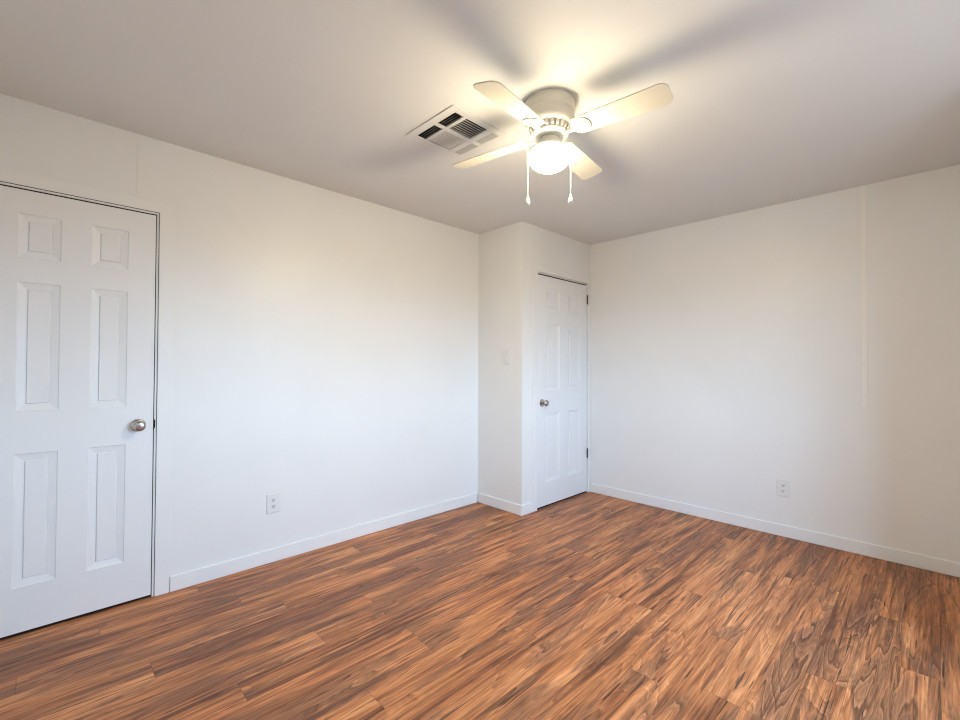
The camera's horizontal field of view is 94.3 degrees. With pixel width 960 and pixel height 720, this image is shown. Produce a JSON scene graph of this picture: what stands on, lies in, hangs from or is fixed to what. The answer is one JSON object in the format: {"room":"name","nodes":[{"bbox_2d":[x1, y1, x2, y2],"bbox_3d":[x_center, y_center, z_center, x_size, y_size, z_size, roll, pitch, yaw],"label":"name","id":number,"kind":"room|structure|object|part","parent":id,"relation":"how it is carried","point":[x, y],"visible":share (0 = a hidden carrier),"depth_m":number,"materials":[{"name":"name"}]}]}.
{"room":"empty bedroom","nodes":[
{"label":"empty bedroom","id":0,"kind":"room"},
{"bbox_2d":[0,93,478,591],"bbox_3d":[-0.884,0.054,3.364,4.528,2.440,0.220,1,-1,-44],"label":"wall","id":1,"kind":"structure","parent":0,"point":[325,342],"depth_m":2.87,"materials":[{"name":"paint"}]},
{"bbox_2d":[0,185,155,639],"bbox_3d":[-1.952,0.236,2.143,0.626,2.029,0.102,1,-1,-44],"label":"door","id":2,"kind":"structure","parent":1,"relation":"in","point":[77,278],"depth_m":2.15,"materials":[{"name":"paint"}]},
{"bbox_3d":[-1.758,0.340,2.296,0.055,0.055,0.044,1,-1,-44],"label":"knob","id":3,"kind":"part","parent":2,"relation":"part of","materials":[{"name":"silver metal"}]},
{"bbox_2d":[0,168,174,596],"bbox_3d":[-1.993,0.199,2.187,0.783,2.106,0.108,1,-1,-44],"label":"door frame","id":4,"kind":"structure","parent":1,"relation":"attached to","point":[164,213],"depth_m":2.38,"materials":[{"name":"paint"}]},
{"bbox_2d":[266,492,279,513],"bbox_3d":[-1.296,0.898,2.792,0.080,0.123,0.008,1,-1,-44],"label":"wall outlet","id":5,"kind":"object","parent":1,"relation":"attached to","point":[273,500],"visible":1,"depth_m":2.79,"materials":[{"name":"white plastic"}]},
{"bbox_2d":[170,493,476,591],"bbox_3d":[-0.853,1.229,3.220,2.316,0.085,0.012,1,-1,-44],"label":"baseboard","id":6,"kind":"structure","parent":1,"relation":"attached to","point":[211,572],"depth_m":2.92,"materials":[{"name":"paint"}]},
{"bbox_2d":[0,0,959,244],"bbox_3d":[0.388,-1.229,2.090,4.528,0.100,3.840,1,-1,-44],"label":"ceiling","id":7,"kind":"structure","parent":0,"point":[774,102],"depth_m":1.92,"materials":[{"name":"paint"}]},
{"bbox_2d":[406,105,506,157],"bbox_3d":[-0.124,-1.286,2.323,0.368,0.224,0.376,1,-1,-44],"label":"ceiling vent","id":8,"kind":"object","parent":7,"relation":"in","point":[454,131],"visible":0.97,"depth_m":2.35,"materials":[{"name":"metal"}]},
{"bbox_2d":[453,80,672,205],"bbox_3d":[0.321,-0.944,2.038,0.819,0.472,0.820,0,-1,-10],"label":"ceiling fan","id":9,"kind":"object","parent":7,"relation":"hanging from","point":[548,115],"visible":1,"depth_m":1.95,"materials":[{"name":"white metal"}]},
{"bbox_3d":[0.048,-1.023,2.235,0.407,0.040,0.121,0,-1,34],"label":"blade","id":10,"kind":"part","parent":9,"relation":"part of","materials":[{"name":"laminate"}]},
{"bbox_3d":[0.126,-1.020,1.783,0.121,0.055,0.406,0,-1,35],"label":"blade","id":11,"kind":"part","parent":9,"relation":"part of","materials":[{"name":"laminate"}]},
{"bbox_3d":[0.236,-1.025,2.107,0.077,0.025,0.018,0,-1,36],"label":"arm","id":12,"kind":"part","parent":9,"relation":"part of","materials":[{"name":"white metal"}]},
{"bbox_3d":[0.260,-1.027,1.967,0.018,0.026,0.077,0,-1,37],"label":"arm","id":13,"kind":"part","parent":9,"relation":"part of","materials":[{"name":"white metal"}]},
{"bbox_3d":[0.319,-0.918,2.047,0.187,0.099,0.187,1,-1,-44],"label":"light globe","id":14,"kind":"part","parent":9,"relation":"part of","materials":[{"name":"white glass"}]},
{"bbox_3d":[0.399,-1.026,1.986,0.078,0.025,0.018,0,-1,39],"label":"arm","id":15,"kind":"part","parent":9,"relation":"part of","materials":[{"name":"white metal"}]},
{"bbox_3d":[0.512,-1.029,2.315,0.121,0.031,0.407,0,-1,36],"label":"blade","id":16,"kind":"part","parent":9,"relation":"part of","materials":[{"name":"laminate"}]},
{"bbox_3d":[0.579,-1.036,1.847,0.407,0.031,0.121,0,-1,38],"label":"blade","id":17,"kind":"part","parent":9,"relation":"part of","materials":[{"name":"laminate"}]},
{"bbox_2d":[0,492,959,719],"bbox_3d":[0.378,1.300,2.054,4.528,0.080,3.840,1,-1,-44],"label":"floor","id":18,"kind":"structure","parent":0,"point":[587,605],"depth_m":2.05,"materials":[{"name":"brown wood"}]},
{"bbox_2d":[478,221,589,504],"bbox_3d":[0.536,0.072,4.237,1.036,2.440,0.521,1,-1,-44],"label":"wall","id":19,"kind":"structure","parent":0,"point":[507,254],"depth_m":3.85,"materials":[{"name":"paint"}]},
{"bbox_2d":[478,493,532,515],"bbox_3d":[0.211,1.244,3.891,0.142,0.085,0.521,1,-1,-44],"label":"baseboard","id":20,"kind":"structure","parent":19,"relation":"attached to","point":[521,510],"depth_m":3.78,"materials":[{"name":"paint"}]},
{"bbox_2d":[503,350,509,364],"bbox_3d":[0.225,-0.021,3.808,0.012,0.122,0.082,1,-1,-44],"label":"light switch","id":21,"kind":"object","parent":19,"relation":"attached to","point":[506,353],"visible":1,"depth_m":3.80,"materials":[{"name":"white plastic"}]},
{"bbox_2d":[532,264,589,511],"bbox_3d":[0.732,0.240,4.128,0.904,2.104,0.108,1,-1,-44],"label":"door frame","id":22,"kind":"structure","parent":19,"relation":"attached to","point":[536,269],"depth_m":3.81,"materials":[{"name":"paint"}]},
{"bbox_2d":[537,274,587,508],"bbox_3d":[0.786,0.277,4.097,0.781,2.027,0.102,1,-1,-44],"label":"door","id":23,"kind":"structure","parent":19,"relation":"in","point":[562,450],"depth_m":4.08,"materials":[{"name":"paint"}]},
{"bbox_2d":[590,164,959,562],"bbox_3d":[2.034,0.068,3.535,0.120,2.440,3.620,1,-1,-44],"label":"wall","id":24,"kind":"structure","parent":0,"point":[725,351],"depth_m":3.21,"materials":[{"name":"paint"}]},
{"bbox_2d":[590,483,959,577],"bbox_3d":[1.972,1.245,3.482,0.012,0.085,2.527,1,-1,-44],"label":"baseboard","id":25,"kind":"structure","parent":24,"relation":"attached to","point":[947,567],"depth_m":3.17,"materials":[{"name":"paint"}]},
{"bbox_2d":[777,479,789,497],"bbox_3d":[2.211,0.934,3.247,0.008,0.123,0.080,1,-1,-44],"label":"wall outlet","id":26,"kind":"object","parent":24,"relation":"attached to","point":[783,486],"visible":1,"depth_m":3.24,"materials":[{"name":"white plastic"}]},
{"bbox_2d":[860,185,867,406],"bbox_3d":[2.538,-0.424,2.942,0.003,1.465,0.030,1,-1,-44],"label":"strip","id":27,"kind":"object","parent":24,"relation":"attached to","point":[862,188],"visible":1,"depth_m":2.94,"materials":[{"name":"paint"}]}
]}

